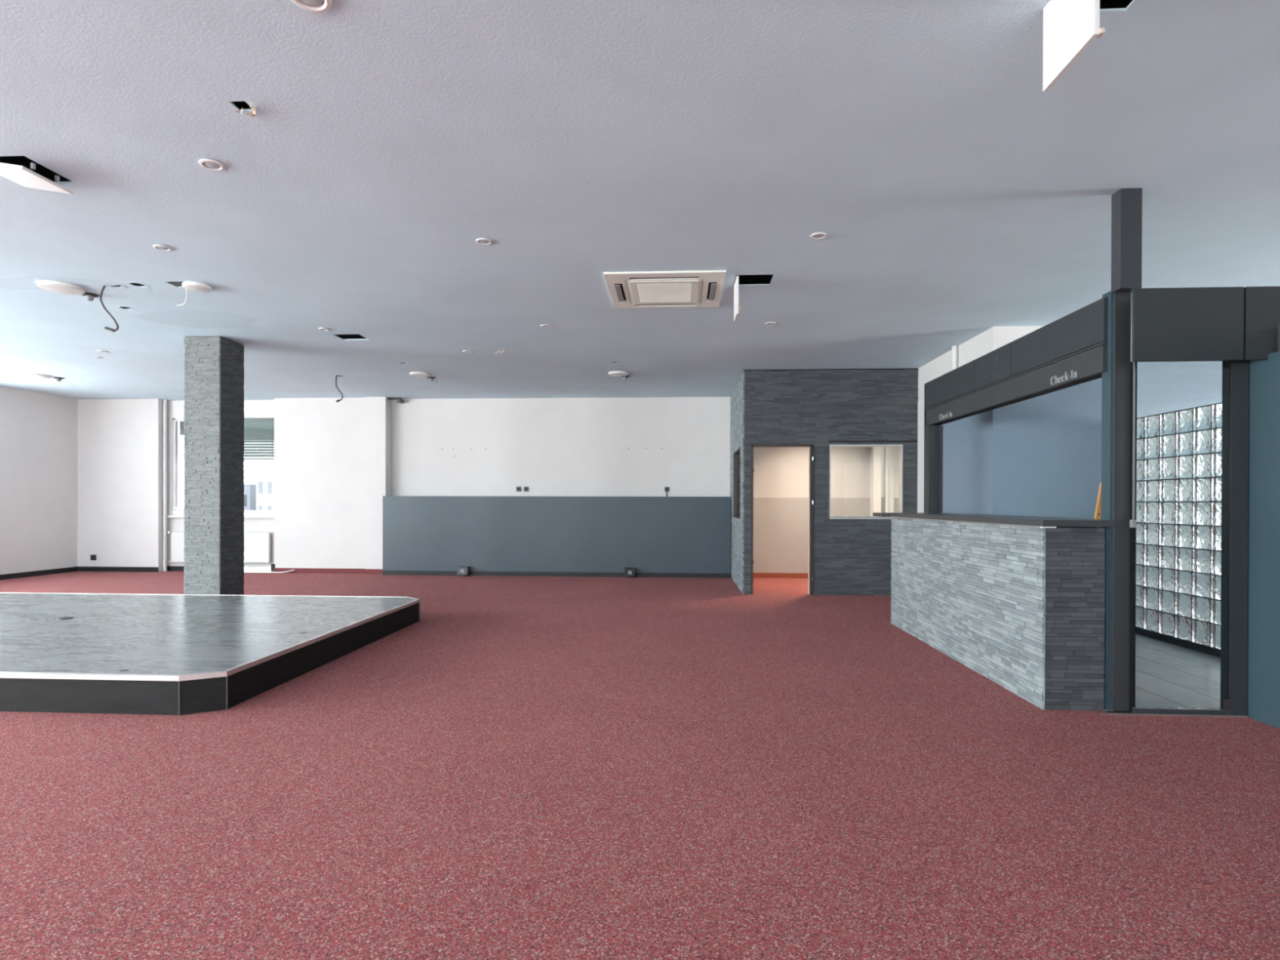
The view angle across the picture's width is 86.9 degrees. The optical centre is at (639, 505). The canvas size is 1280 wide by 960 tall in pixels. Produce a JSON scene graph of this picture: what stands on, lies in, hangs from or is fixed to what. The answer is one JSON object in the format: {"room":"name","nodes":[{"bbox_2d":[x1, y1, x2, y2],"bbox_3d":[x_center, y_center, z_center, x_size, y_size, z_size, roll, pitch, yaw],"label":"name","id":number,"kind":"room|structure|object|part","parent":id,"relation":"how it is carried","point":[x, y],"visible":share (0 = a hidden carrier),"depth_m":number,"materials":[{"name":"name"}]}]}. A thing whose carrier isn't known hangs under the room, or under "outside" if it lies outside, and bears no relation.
{"room":"empty reception lobby","nodes":[
{"label":"empty reception lobby","id":0,"kind":"room"},
{"bbox_2d":[0,386,77,574],"bbox_3d":[-10.524,-0.323,4.550,0.250,3.050,15.900,0,0,3],"label":"wall","id":1,"kind":"structure","parent":0,"point":[38,431],"depth_m":11.22,"materials":[{"name":"white paint"}]},
{"bbox_2d":[0,566,77,580],"bbox_3d":[-10.297,1.154,6.295,0.015,0.085,11.400,0,0,3],"label":"baseboard","id":2,"kind":"structure","parent":1,"relation":"attached to","point":[28,574],"depth_m":11.21,"materials":[{"name":"black plastic"}]},
{"bbox_2d":[77,398,163,572],"bbox_3d":[-9.222,-0.348,12.113,1.497,3.050,0.350,0,0,3],"label":"wall","id":3,"kind":"structure","parent":0,"point":[120,442],"depth_m":11.94,"materials":[{"name":"white paint"}]},
{"bbox_2d":[90,554,96,559],"bbox_3d":[-9.684,0.931,11.960,0.100,0.100,0.016,0,0,3],"label":"wall socket","id":4,"kind":"object","parent":3,"relation":"attached to","point":[92,557],"visible":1,"depth_m":11.96,"materials":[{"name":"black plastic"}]},
{"bbox_2d":[77,566,158,572],"bbox_3d":[-9.229,1.135,11.936,1.482,0.085,0.015,0,0,3],"label":"baseboard","id":5,"kind":"structure","parent":3,"relation":"attached to","point":[141,569],"depth_m":11.93,"materials":[{"name":"black plastic"}]},
{"bbox_2d":[166,400,274,566],"bbox_3d":[-7.423,-0.344,12.137,2.093,3.050,0.200,0,0,3],"label":"wall niche","id":6,"kind":"object","parent":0,"point":[173,524],"visible":0.25,"depth_m":12.07,"materials":[{"name":"white paint"}]},
{"bbox_2d":[166,565,184,570],"bbox_3d":[-7.857,1.138,12.059,1.243,0.085,0.015,0,0,3],"label":"baseboard","id":7,"kind":"structure","parent":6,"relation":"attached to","point":[168,567],"depth_m":12.08,"materials":[{"name":"black plastic"}]},
{"bbox_2d":[167,531,271,562],"bbox_3d":[-7.466,0.747,11.992,1.876,0.560,0.098,0,0,3],"label":"radiator","id":8,"kind":"object","parent":6,"relation":"attached to","point":[257,545],"visible":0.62,"depth_m":11.91,"materials":[{"name":"white metal"}]},
{"bbox_2d":[169,531,257,532],"bbox_3d":[-7.468,0.478,11.972,1.780,0.008,0.050,0,0,3],"label":"grille","id":9,"kind":"object","parent":8,"relation":"attached to","point":[170,531],"depth_m":11.99,"materials":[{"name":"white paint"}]},
{"bbox_2d":[166,400,274,518],"bbox_3d":[-7.419,-0.811,12.076,2.120,2.075,0.243,0,0,3],"label":"window","id":10,"kind":"structure","parent":6,"relation":"attached to","point":[259,415],"depth_m":12.08,"materials":[{"name":"white paint"}]},
{"bbox_3d":[-7.914,-0.737,12.093,0.910,1.655,0.060,0,0,3],"label":"sash","id":11,"kind":"part","parent":10,"relation":"part of","materials":[{"name":"white paint"}]},
{"bbox_3d":[-7.416,0.207,11.998,2.100,0.040,0.080,0,0,3],"label":"sill","id":12,"kind":"part","parent":10,"relation":"part of","materials":[{"name":"white paint"}]},
{"bbox_3d":[-7.424,-1.698,12.024,2.110,0.300,0.015,0,0,3],"label":"casing","id":13,"kind":"part","parent":10,"relation":"part of","materials":[{"name":"white paint"}]},
{"bbox_2d":[178,417,274,457],"bbox_3d":[-7.402,-1.216,12.172,1.860,0.702,0.045,0,0,3],"label":"blind","id":14,"kind":"object","parent":10,"relation":"attached to","point":[259,433],"depth_m":12.14,"materials":[{"name":"white plastic"}]},
{"bbox_3d":[-7.403,-0.831,12.174,1.860,0.025,0.040,0,0,3],"label":"rail","id":15,"kind":"part","parent":10,"relation":"part of","materials":[{"name":"grey plastic"}]},
{"bbox_2d":[272,532,274,562],"bbox_3d":[-6.468,0.754,11.966,0.070,0.540,0.040,0,0,3],"label":"conduit","id":16,"kind":"object","parent":6,"relation":"attached to","point":[273,532],"visible":0.45,"depth_m":11.95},
{"bbox_2d":[274,397,365,568],"bbox_3d":[-5.552,-0.338,11.941,1.665,3.050,0.380,0,0,3],"label":"wall","id":17,"kind":"structure","parent":0,"point":[320,442],"depth_m":11.75,"materials":[{"name":"white paint"}]},
{"bbox_2d":[274,568,364,573],"bbox_3d":[-5.562,1.145,11.751,1.655,0.085,0.012,0,0,3],"label":"baseboard","id":18,"kind":"structure","parent":17,"relation":"attached to","point":[348,571],"depth_m":11.74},
{"bbox_2d":[365,396,391,568],"bbox_3d":[-4.546,-0.335,11.854,0.355,3.050,0.440,0,0,3],"label":"wall","id":19,"kind":"structure","parent":0,"point":[378,409],"depth_m":11.64,"materials":[{"name":"white paint"}]},
{"bbox_2d":[364,568,382,573],"bbox_3d":[-4.565,1.148,11.634,0.350,0.085,0.012,0,0,3],"label":"baseboard","id":20,"kind":"structure","parent":19,"relation":"attached to","point":[366,571],"depth_m":11.63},
{"bbox_2d":[382,496,730,577],"bbox_3d":[-1.433,0.526,11.520,5.903,1.345,0.362,0,0,3],"label":"wall","id":21,"kind":"structure","parent":0,"point":[597,536],"depth_m":11.35,"materials":[{"name":"blue paint"}]},
{"bbox_3d":[-1.446,1.162,11.348,5.900,0.075,0.012,0,0,3],"label":"baseboard","id":22,"kind":"part","parent":21,"relation":"part of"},
{"bbox_2d":[391,396,730,496],"bbox_3d":[-1.376,-0.327,11.795,5.980,3.050,0.200,0,0,3],"label":"wall","id":23,"kind":"structure","parent":0,"point":[566,446],"depth_m":11.69,"materials":[{"name":"white paint"}]},
{"bbox_2d":[515,486,520,491],"bbox_3d":[-2.107,-0.276,11.729,0.084,0.084,0.016,0,0,3],"label":"wall socket","id":24,"kind":"object","parent":23,"relation":"attached to","point":[517,488],"visible":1,"depth_m":11.72,"materials":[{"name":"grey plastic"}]},
{"bbox_2d":[524,486,528,491],"bbox_3d":[-1.977,-0.276,11.721,0.084,0.084,0.016,0,0,3],"label":"wall socket","id":25,"kind":"object","parent":23,"relation":"attached to","point":[526,488],"visible":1,"depth_m":11.72,"materials":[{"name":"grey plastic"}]},
{"bbox_2d":[664,486,669,496],"bbox_3d":[0.464,-0.226,11.584,0.084,0.169,0.016,0,0,3],"label":"wall socket","id":26,"kind":"object","parent":23,"relation":"attached to","point":[666,488],"visible":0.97,"depth_m":11.58,"materials":[{"name":"grey plastic"}]},
{"bbox_2d":[0,0,1279,416],"bbox_3d":[0.883,-2.071,5.251,22.840,0.501,19.000,0,0,3],"label":"ceiling","id":27,"kind":"structure","parent":0,"point":[955,197],"depth_m":3.81,"materials":[{"name":"paint"}]},
{"bbox_2d":[19,373,51,378],"bbox_3d":[-8.669,-1.843,9.693,0.340,0.037,0.340,0,0,3],"label":"recessed light","id":28,"kind":"object","parent":27,"relation":"in","point":[33,375],"visible":1,"depth_m":9.62,"materials":[{"name":"white paint"}]},
{"bbox_2d":[0,162,72,194],"bbox_3d":[-3.366,-1.793,3.689,0.288,0.066,0.295,0,0,3],"label":"access hatch","id":29,"kind":"object","parent":27,"relation":"attached to","point":[22,175],"visible":1,"depth_m":3.69,"materials":[{"name":"white paint"}]},
{"bbox_2d":[53,377,64,382],"bbox_3d":[-8.511,-1.834,9.889,0.124,0.056,0.124,0,0,3],"label":"ceiling sensor","id":30,"kind":"object","parent":27,"relation":"attached to","point":[58,379],"visible":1,"depth_m":9.87,"materials":[{"name":"black plastic"}]},
{"bbox_2d":[36,280,85,294],"bbox_3d":[-4.864,-1.818,5.679,0.310,0.037,0.310,0,0,3],"label":"recessed light","id":31,"kind":"object","parent":27,"relation":"in","point":[60,287],"visible":1,"depth_m":5.62,"materials":[{"name":"white paint"}]},
{"bbox_2d":[82,292,98,301],"bbox_3d":[-4.801,-1.809,5.894,0.124,0.056,0.124,0,0,3],"label":"ceiling sensor","id":32,"kind":"object","parent":27,"relation":"attached to","point":[89,296],"visible":0.94,"depth_m":5.87,"materials":[{"name":"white plastic"}]},
{"bbox_2d":[99,285,119,332],"bbox_3d":[-4.444,-1.656,5.651,0.166,0.417,0.030,0,0,3],"label":"hanging cable","id":33,"kind":"object","parent":27,"relation":"hanging from","point":[104,286],"visible":0.96,"depth_m":5.65,"materials":[{"name":"black plastic"}]},
{"bbox_2d":[98,281,126,288],"bbox_3d":[-4.404,-1.838,5.641,0.185,0.006,0.185,0,0,3],"label":"rim","id":34,"kind":"object","parent":27,"relation":"attached to","point":[122,286],"visible":1,"depth_m":5.64,"materials":[{"name":"paint"}]},
{"bbox_2d":[115,305,135,310],"bbox_3d":[-4.805,-1.841,6.308,0.148,0.006,0.148,0,0,3],"label":"rim","id":35,"kind":"object","parent":27,"relation":"attached to","point":[119,306],"visible":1,"depth_m":6.31,"materials":[{"name":"paint"}]},
{"bbox_2d":[124,281,150,288],"bbox_3d":[-4.189,-1.837,5.631,0.166,0.006,0.166,0,0,3],"label":"rim","id":36,"kind":"object","parent":27,"relation":"attached to","point":[126,282],"visible":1,"depth_m":5.64,"materials":[{"name":"paint"}]},
{"bbox_2d":[152,244,171,251],"bbox_3d":[-3.392,-1.826,4.796,0.109,0.010,0.109,0,0,3],"label":"recessed light","id":37,"kind":"object","parent":27,"relation":"in","point":[162,247],"visible":1,"depth_m":4.79,"materials":[{"name":"white paint"}]},
{"bbox_2d":[169,281,182,285],"bbox_3d":[-3.834,-1.845,5.618,0.100,0.008,0.080,0,0,3],"label":"plate","id":38,"kind":"object","parent":27,"relation":"attached to","point":[177,283],"visible":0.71,"depth_m":5.60,"materials":[{"name":"metal"}]},
{"bbox_2d":[182,281,212,292],"bbox_3d":[-3.699,-1.815,5.641,0.210,0.037,0.210,0,0,3],"label":"recessed light","id":39,"kind":"object","parent":27,"relation":"in","point":[192,286],"visible":1,"depth_m":5.59,"materials":[{"name":"white paint"}]},
{"bbox_2d":[176,288,186,306],"bbox_3d":[-3.811,-1.750,5.613,0.089,0.190,0.018,0,0,3],"label":"hanging cable","id":40,"kind":"object","parent":39,"relation":"hanging from","point":[186,288],"visible":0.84,"depth_m":5.61,"materials":[{"name":"white plastic"}]},
{"bbox_2d":[198,159,225,170],"bbox_3d":[-2.289,-1.818,3.611,0.120,0.011,0.120,0,0,3],"label":"recessed light","id":41,"kind":"object","parent":27,"relation":"in","point":[209,164],"visible":1,"depth_m":3.60,"materials":[{"name":"white paint"}]},
{"bbox_2d":[235,105,256,118],"bbox_3d":[-1.799,-1.808,3.096,0.093,0.031,0.089,0,0,3],"label":"plaster","id":42,"kind":"object","parent":27,"relation":"attached to","point":[252,113],"visible":1,"depth_m":3.10,"materials":[{"name":"beige"}]},
{"bbox_2d":[291,0,332,13],"bbox_3d":[-1.177,-1.809,2.406,0.147,0.014,0.147,0,0,3],"label":"recessed light","id":43,"kind":"object","parent":27,"relation":"in","point":[313,6],"visible":1,"depth_m":2.44,"materials":[{"name":"white paint"}]},
{"bbox_2d":[318,327,329,330],"bbox_3d":[-3.299,-1.834,7.050,0.109,0.010,0.109,0,0,3],"label":"recessed light","id":44,"kind":"object","parent":27,"relation":"in","point":[320,328],"visible":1,"depth_m":7.04,"materials":[{"name":"white paint"}]},
{"bbox_2d":[335,375,342,402],"bbox_3d":[-4.316,-1.673,9.693,0.113,0.401,0.030,0,0,3],"label":"hanging cable","id":45,"kind":"object","parent":27,"relation":"hanging from","point":[339,400],"visible":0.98,"depth_m":9.69,"materials":[{"name":"black plastic"}]},
{"bbox_2d":[332,374,346,377],"bbox_3d":[-4.316,-1.853,9.692,0.185,0.006,0.185,0,0,3],"label":"rim","id":46,"kind":"object","parent":27,"relation":"attached to","point":[333,375],"visible":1,"depth_m":9.68,"materials":[{"name":"paint"}]},
{"bbox_2d":[387,397,404,403],"bbox_3d":[-4.252,-1.819,11.752,0.225,0.079,0.160,0,0,3],"label":"bracket","id":47,"kind":"object","parent":27,"relation":"attached to","point":[399,400],"visible":1,"depth_m":11.69,"materials":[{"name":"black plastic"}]},
{"bbox_3d":[-4.254,-1.844,11.707,0.225,0.029,0.030,0,0,3],"label":"bracket arm","id":48,"kind":"part","parent":47,"relation":"part of","materials":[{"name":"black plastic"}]},
{"bbox_3d":[-4.170,-1.804,11.747,0.060,0.050,0.160,0,0,3],"label":"bracket plate","id":49,"kind":"part","parent":47,"relation":"part of","materials":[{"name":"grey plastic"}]},
{"bbox_2d":[409,371,430,377],"bbox_3d":[-3.095,-1.828,9.499,0.280,0.037,0.280,0,0,3],"label":"recessed light","id":50,"kind":"object","parent":27,"relation":"in","point":[417,374],"visible":1,"depth_m":9.43,"materials":[{"name":"white paint"}]},
{"bbox_2d":[426,377,435,381],"bbox_3d":[-3.027,-1.820,9.800,0.124,0.056,0.124,0,0,3],"label":"ceiling sensor","id":51,"kind":"object","parent":27,"relation":"attached to","point":[431,379],"visible":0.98,"depth_m":9.78,"materials":[{"name":"black plastic"}]},
{"bbox_2d":[475,238,492,244],"bbox_3d":[-1.078,-1.819,4.664,0.109,0.010,0.109,0,0,3],"label":"recessed light","id":52,"kind":"object","parent":27,"relation":"in","point":[481,241],"visible":1,"depth_m":4.65,"materials":[{"name":"white paint"}]},
{"bbox_2d":[494,348,504,355],"bbox_3d":[-1.653,-1.807,7.960,0.128,0.071,0.027,0,0,11],"label":"stub","id":53,"kind":"object","parent":27,"relation":"attached to","point":[503,351],"visible":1,"depth_m":7.95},
{"bbox_2d":[540,324,551,327],"bbox_3d":[-0.965,-1.828,6.900,0.109,0.010,0.109,0,0,3],"label":"recessed light","id":54,"kind":"object","parent":27,"relation":"in","point":[544,325],"visible":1,"depth_m":6.88,"materials":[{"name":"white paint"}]},
{"bbox_2d":[608,370,628,376],"bbox_3d":[-0.300,-1.821,9.404,0.280,0.037,0.280,0,0,3],"label":"recessed light","id":55,"kind":"object","parent":27,"relation":"in","point":[616,373],"visible":1,"depth_m":9.33,"materials":[{"name":"white paint"}]},
{"bbox_2d":[603,270,726,308],"bbox_3d":[0.217,-1.811,5.725,0.953,0.026,0.946,0,0,3],"label":"air conditioner","id":56,"kind":"object","parent":27,"relation":"attached to","point":[693,288],"visible":1,"depth_m":5.62,"materials":[{"name":"white plastic"}]},
{"bbox_2d":[629,280,699,304],"bbox_3d":[0.211,-1.803,5.741,0.565,0.005,0.610,0,0,3],"label":"grille","id":57,"kind":"object","parent":56,"relation":"attached to","point":[641,291],"depth_m":5.70,"materials":[{"name":"white plastic"}]},
{"bbox_2d":[733,275,740,321],"bbox_3d":[0.790,-1.669,5.481,0.034,0.302,0.245,0,0,3],"label":"access hatch","id":58,"kind":"object","parent":27,"relation":"attached to","point":[736,304],"visible":1,"depth_m":5.38,"materials":[{"name":"white paint"}]},
{"bbox_2d":[764,321,775,325],"bbox_3d":[1.311,-1.821,6.786,0.109,0.010,0.109,0,0,3],"label":"recessed light","id":59,"kind":"object","parent":27,"relation":"in","point":[770,323],"visible":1,"depth_m":6.77,"materials":[{"name":"white paint"}]},
{"bbox_2d":[809,232,826,239],"bbox_3d":[1.202,-1.813,4.552,0.109,0.010,0.109,0,0,3],"label":"recessed light","id":60,"kind":"object","parent":27,"relation":"in","point":[817,235],"visible":1,"depth_m":4.55,"materials":[{"name":"white paint"}]},
{"bbox_2d":[1042,0,1104,91],"bbox_3d":[1.474,-1.662,2.304,0.030,0.315,0.310,0,0,3],"label":"access hatch","id":61,"kind":"object","parent":27,"relation":"attached to","point":[1069,26],"visible":1,"depth_m":2.31,"materials":[{"name":"white paint"}]},
{"bbox_2d":[0,570,1279,959],"bbox_3d":[0.875,1.285,5.264,22.840,0.126,19.000,0,0,3],"label":"floor","id":62,"kind":"structure","parent":0,"point":[525,767],"depth_m":2.82,"materials":[{"name":"red carpet"}]},
{"bbox_2d":[163,399,166,571],"bbox_3d":[-8.436,-0.345,11.993,0.056,3.049,0.056,0,0,3],"label":"pipe","id":63,"kind":"object","parent":62,"relation":"on","point":[164,400],"visible":1,"depth_m":11.97,"materials":[{"name":"white metal"}]},
{"bbox_2d":[0,592,420,715],"bbox_3d":[-5.731,1.092,5.756,6.715,0.236,3.312,0,0,3],"label":"stage","id":64,"kind":"object","parent":62,"relation":"on","point":[179,655],"visible":1,"depth_m":4.88,"materials":[{"name":"plastic"}]},
{"bbox_2d":[57,617,73,619],"bbox_3d":[-4.969,0.979,5.842,0.110,0.008,0.110,0,0,3],"label":"socket","id":65,"kind":"object","parent":64,"relation":"attached to","point":[61,618],"depth_m":5.81,"materials":[{"name":"silver plastic"}]},
{"bbox_2d":[183,336,244,595],"bbox_3d":[-4.770,-0.320,7.575,0.415,3.050,0.415,0,0,3],"label":"stone column","id":66,"kind":"structure","parent":62,"relation":"on","point":[214,366],"depth_m":7.38,"materials":[{"name":"stone"}]},
{"bbox_2d":[244,563,275,571],"bbox_3d":[-7.160,1.099,11.882,1.570,0.143,0.090,0,0,3],"label":"duct","id":67,"kind":"object","parent":62,"relation":"on","point":[246,568],"visible":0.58,"depth_m":11.82,"materials":[{"name":"metal"}]},
{"bbox_3d":[-7.194,1.077,11.883,1.500,0.012,0.090,0,0,3],"label":"duct lid","id":68,"kind":"part","parent":67,"relation":"part of","materials":[{"name":"white paint"}]},
{"bbox_2d":[244,569,294,573],"bbox_3d":[-6.928,1.151,11.784,1.843,0.065,0.042,0,0,3],"label":"rod","id":69,"kind":"object","parent":62,"relation":"on","point":[291,570],"visible":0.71,"depth_m":11.74,"materials":[{"name":"metal"}]},
{"bbox_2d":[457,566,470,576],"bbox_3d":[-2.968,1.115,11.354,0.180,0.160,0.142,0,0,3],"label":"outlet box","id":70,"kind":"object","parent":62,"relation":"on","point":[461,571],"visible":1,"depth_m":11.29,"materials":[{"name":"grey plastic"}]},
{"bbox_2d":[624,567,635,577],"bbox_3d":[-0.162,1.123,11.196,0.180,0.160,0.142,0,0,3],"label":"outlet box","id":71,"kind":"object","parent":62,"relation":"on","point":[629,572],"visible":1,"depth_m":11.13,"materials":[{"name":"black plastic"}]},
{"bbox_2d":[872,512,1115,711],"bbox_3d":[2.741,0.658,5.649,0.640,1.146,3.255,0,0,3],"label":"reception counter","id":72,"kind":"object","parent":62,"relation":"on","point":[1022,602],"depth_m":4.43,"materials":[{"name":"stone"}]},
{"bbox_3d":[2.501,0.128,5.523,0.028,0.009,2.930,0,0,3],"label":"edge trim","id":73,"kind":"part","parent":72,"relation":"part of","materials":[{"name":"stone"}]},
{"bbox_2d":[889,512,1115,526],"bbox_3d":[2.772,0.105,5.485,0.562,0.038,2.935,0,0,3],"label":"countertop","id":74,"kind":"structure","parent":72,"relation":"on","point":[1002,519],"depth_m":4.61,"materials":[{"name":"laminate"}]},
{"bbox_2d":[909,520,1104,636],"bbox_3d":[2.700,0.682,5.525,0.348,1.100,2.908,0,0,3],"label":"counter front","id":75,"kind":"structure","parent":72,"relation":"on","point":[916,521],"depth_m":4.07,"materials":[{"name":"stone"}]},
{"bbox_2d":[924,297,1107,512],"bbox_3d":[2.973,-0.588,5.582,0.178,1.349,2.995,0,0,3],"label":"frame","id":76,"kind":"object","parent":72,"relation":"on","point":[1070,350],"visible":0.99,"depth_m":5.19,"materials":[{"name":"black metal"}]},
{"bbox_3d":[3.062,-0.593,7.066,0.168,1.346,0.020,0,0,3],"label":"panel","id":77,"kind":"part","parent":76,"relation":"part of","materials":[{"name":"black metal"}]},
{"bbox_3d":[3.060,-0.369,7.012,0.035,0.900,0.090,0,0,3],"label":"jamb frame","id":78,"kind":"part","parent":76,"relation":"part of","materials":[{"name":"black metal"}]},
{"bbox_3d":[3.114,-0.369,7.024,0.047,0.900,0.060,0,0,3],"label":"jamb frame","id":79,"kind":"part","parent":76,"relation":"part of","materials":[{"name":"black metal"}]},
{"bbox_3d":[2.953,-1.135,6.467,0.020,0.263,1.175,0,0,3],"label":"fascia panel","id":80,"kind":"part","parent":76,"relation":"part of","materials":[{"name":"black metal"}]},
{"bbox_3d":[2.902,-1.131,5.553,0.020,0.263,0.644,0,0,3],"label":"fascia panel","id":81,"kind":"part","parent":76,"relation":"part of","materials":[{"name":"grey laminate"}]},
{"bbox_3d":[2.851,-1.128,4.657,0.020,0.263,1.139,0,0,3],"label":"fascia panel","id":82,"kind":"part","parent":76,"relation":"part of","materials":[{"name":"grey metal"}]},
{"bbox_3d":[2.451,0.133,4.057,0.082,0.009,0.024,0,0,3],"label":"trim","id":83,"kind":"part","parent":72,"relation":"part of","materials":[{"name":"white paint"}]},
{"bbox_2d":[1093,482,1101,519],"bbox_3d":[2.919,-0.024,4.272,0.078,0.235,0.023,0,0,3],"label":"wooden slat","id":84,"kind":"object","parent":72,"relation":"on","point":[1098,508],"visible":0.54,"depth_m":4.26,"materials":[{"name":"brown wood"}]},
{"bbox_2d":[1101,187,1142,711],"bbox_3d":[2.845,-0.287,4.008,0.177,3.050,0.285,0,0,3],"label":"post","id":85,"kind":"object","parent":62,"relation":"on","point":[1126,203],"visible":0.9,"depth_m":4.04,"materials":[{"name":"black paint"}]},
{"bbox_2d":[729,370,744,594],"bbox_3d":[1.526,-0.315,10.349,0.120,3.050,2.360,0,0,3],"label":"wall","id":86,"kind":"structure","parent":0,"point":[736,397],"depth_m":10.08,"materials":[{"name":"grey stone"}]},
{"bbox_2d":[733,447,741,519],"bbox_3d":[1.515,-0.314,10.180,0.124,1.030,1.100,0,0,3],"label":"window","id":87,"kind":"structure","parent":86,"relation":"in","point":[736,460],"depth_m":10.70,"materials":[{"name":"metal"}]},
{"bbox_3d":[1.511,-0.314,10.180,0.008,0.980,1.050,0,0,3],"label":"pane","id":88,"kind":"part","parent":87,"relation":"part of","materials":[{"name":"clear glass"}]},
{"bbox_2d":[753,446,898,578],"bbox_3d":[2.963,-0.311,10.333,2.750,3.050,2.230,0,0,3],"label":"wall","id":89,"kind":"structure","parent":0,"point":[864,480],"depth_m":11.16,"materials":[{"name":"beige paint"}]},
{"bbox_3d":[2.704,1.168,11.147,2.150,0.085,0.015,0,0,3],"label":"baseboard","id":90,"kind":"part","parent":89,"relation":"part of","materials":[{"name":"wood"}]},
{"bbox_3d":[3.937,0.544,10.990,0.075,1.340,0.015,0,0,3],"label":"wainscot panel","id":91,"kind":"part","parent":89,"relation":"part of","materials":[{"name":"beige paint"}]},
{"bbox_3d":[4.189,0.550,10.976,0.110,1.330,0.015,0,0,3],"label":"wainscot panel","id":92,"kind":"part","parent":89,"relation":"part of","materials":[{"name":"beige paint"}]},
{"bbox_2d":[742,368,918,595],"bbox_3d":[2.564,-0.307,9.163,2.325,3.050,0.132,0,0,3],"label":"wall","id":93,"kind":"structure","parent":0,"point":[822,408],"depth_m":9.11,"materials":[{"name":"grey stone"}]},
{"bbox_2d":[751,444,813,595],"bbox_3d":[1.926,0.196,9.197,0.834,2.040,0.159,0,0,3],"label":"door frame","id":94,"kind":"structure","parent":93,"relation":"in","point":[811,446],"depth_m":9.15,"materials":[{"name":"metal"}]},
{"bbox_2d":[828,444,902,517],"bbox_3d":[3.041,-0.319,9.139,0.970,0.975,0.126,0,0,3],"label":"window","id":95,"kind":"structure","parent":93,"relation":"in","point":[900,446],"depth_m":9.09,"materials":[{"name":"metal"}]},
{"bbox_2d":[917,325,1131,527],"bbox_3d":[4.366,-0.298,7.990,1.425,3.050,2.270,0,0,3],"label":"wall","id":96,"kind":"structure","parent":0,"point":[1040,455],"depth_m":6.88,"materials":[{"name":"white paint"}]},
{"bbox_2d":[951,346,957,370],"bbox_3d":[3.618,-1.579,7.763,0.060,0.489,0.058,0,0,3],"label":"riser pipe","id":97,"kind":"object","parent":96,"relation":"attached to","point":[954,348],"visible":0.66,"depth_m":7.74,"materials":[{"name":"white paint"}]},
{"bbox_2d":[1135,402,1222,657],"bbox_3d":[4.764,0.202,5.799,0.084,2.067,2.064,0,0,3],"label":"glass wall","id":98,"kind":"structure","parent":0,"point":[1179,453],"depth_m":5.91,"materials":[{"name":"clear glass"}]},
{"bbox_2d":[1246,323,1279,728],"bbox_3d":[3.479,0.127,-0.041,0.288,2.255,8.110,0,0,3],"label":"wall","id":99,"kind":"structure","parent":0,"point":[1263,695],"depth_m":3.84,"materials":[{"name":"blue paint"}]},
{"bbox_2d":[1106,711,1133,713],"bbox_3d":[3.167,1.237,4.006,0.758,0.004,0.072,0,0,3],"label":"baseboard","id":100,"kind":"structure","parent":99,"relation":"in","point":[1106,711],"depth_m":4.02,"materials":[{"name":"black"}]},
{"bbox_2d":[1100,712,1247,717],"bbox_3d":[3.134,1.234,3.966,0.818,0.010,0.013,0,0,3],"label":"trim","id":101,"kind":"structure","parent":99,"relation":"attached to","point":[1102,713],"depth_m":3.96,"materials":[{"name":"metal"}]},
{"bbox_2d":[1128,360,1248,715],"bbox_3d":[3.229,0.192,4.003,0.653,2.094,0.085,0,0,3],"label":"door frame","id":102,"kind":"structure","parent":99,"relation":"in","point":[1235,374],"depth_m":3.96,"materials":[{"name":"black metal"}]},
{"bbox_3d":[2.943,0.191,4.039,0.018,2.094,0.045,0,0,3],"label":"frame","id":103,"kind":"part","parent":102,"relation":"part of","materials":[{"name":"black metal"}]},
{"bbox_3d":[3.198,1.220,4.000,0.538,0.031,0.040,0,0,3],"label":"frame","id":104,"kind":"part","parent":102,"relation":"part of","materials":[{"name":"grey metal"}]},
{"bbox_3d":[3.507,0.193,3.984,0.095,2.094,0.070,0,0,3],"label":"frame","id":105,"kind":"part","parent":102,"relation":"part of","materials":[{"name":"black metal"}]},
{"bbox_2d":[1131,286,1279,361],"bbox_3d":[3.827,-1.030,3.877,2.000,0.414,0.140,0,0,3],"label":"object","id":106,"kind":"object","parent":99,"relation":"attached to","point":[1228,323],"visible":1,"depth_m":3.84,"materials":[{"name":"grey metal"}]},
{"bbox_3d":[4.130,-1.029,3.800,1.387,0.414,0.020,0,0,3],"label":"fascia panel","id":107,"kind":"part","parent":106,"relation":"part of","materials":[{"name":"grey metal"}]},
{"label":"outside","id":108,"kind":"structure","parent":0,"visible":0},
{"bbox_3d":[-11.113,14.715,158.684,280.000,0.200,284.500,0,0,3],"label":"ground","id":109,"kind":"structure","parent":108,"visible":0},
{"bbox_2d":[243,484,256,510],"bbox_3d":[-46.012,6.222,81.217,4.000,17.200,9.060,0,0,3],"label":"building","id":110,"kind":"structure","parent":109,"relation":"on","point":[250,490],"depth_m":76.66,"materials":[{"name":"grey concrete"}]},
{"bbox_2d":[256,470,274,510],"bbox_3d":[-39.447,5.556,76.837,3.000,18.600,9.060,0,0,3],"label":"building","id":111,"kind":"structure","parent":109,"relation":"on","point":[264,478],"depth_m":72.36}
]}

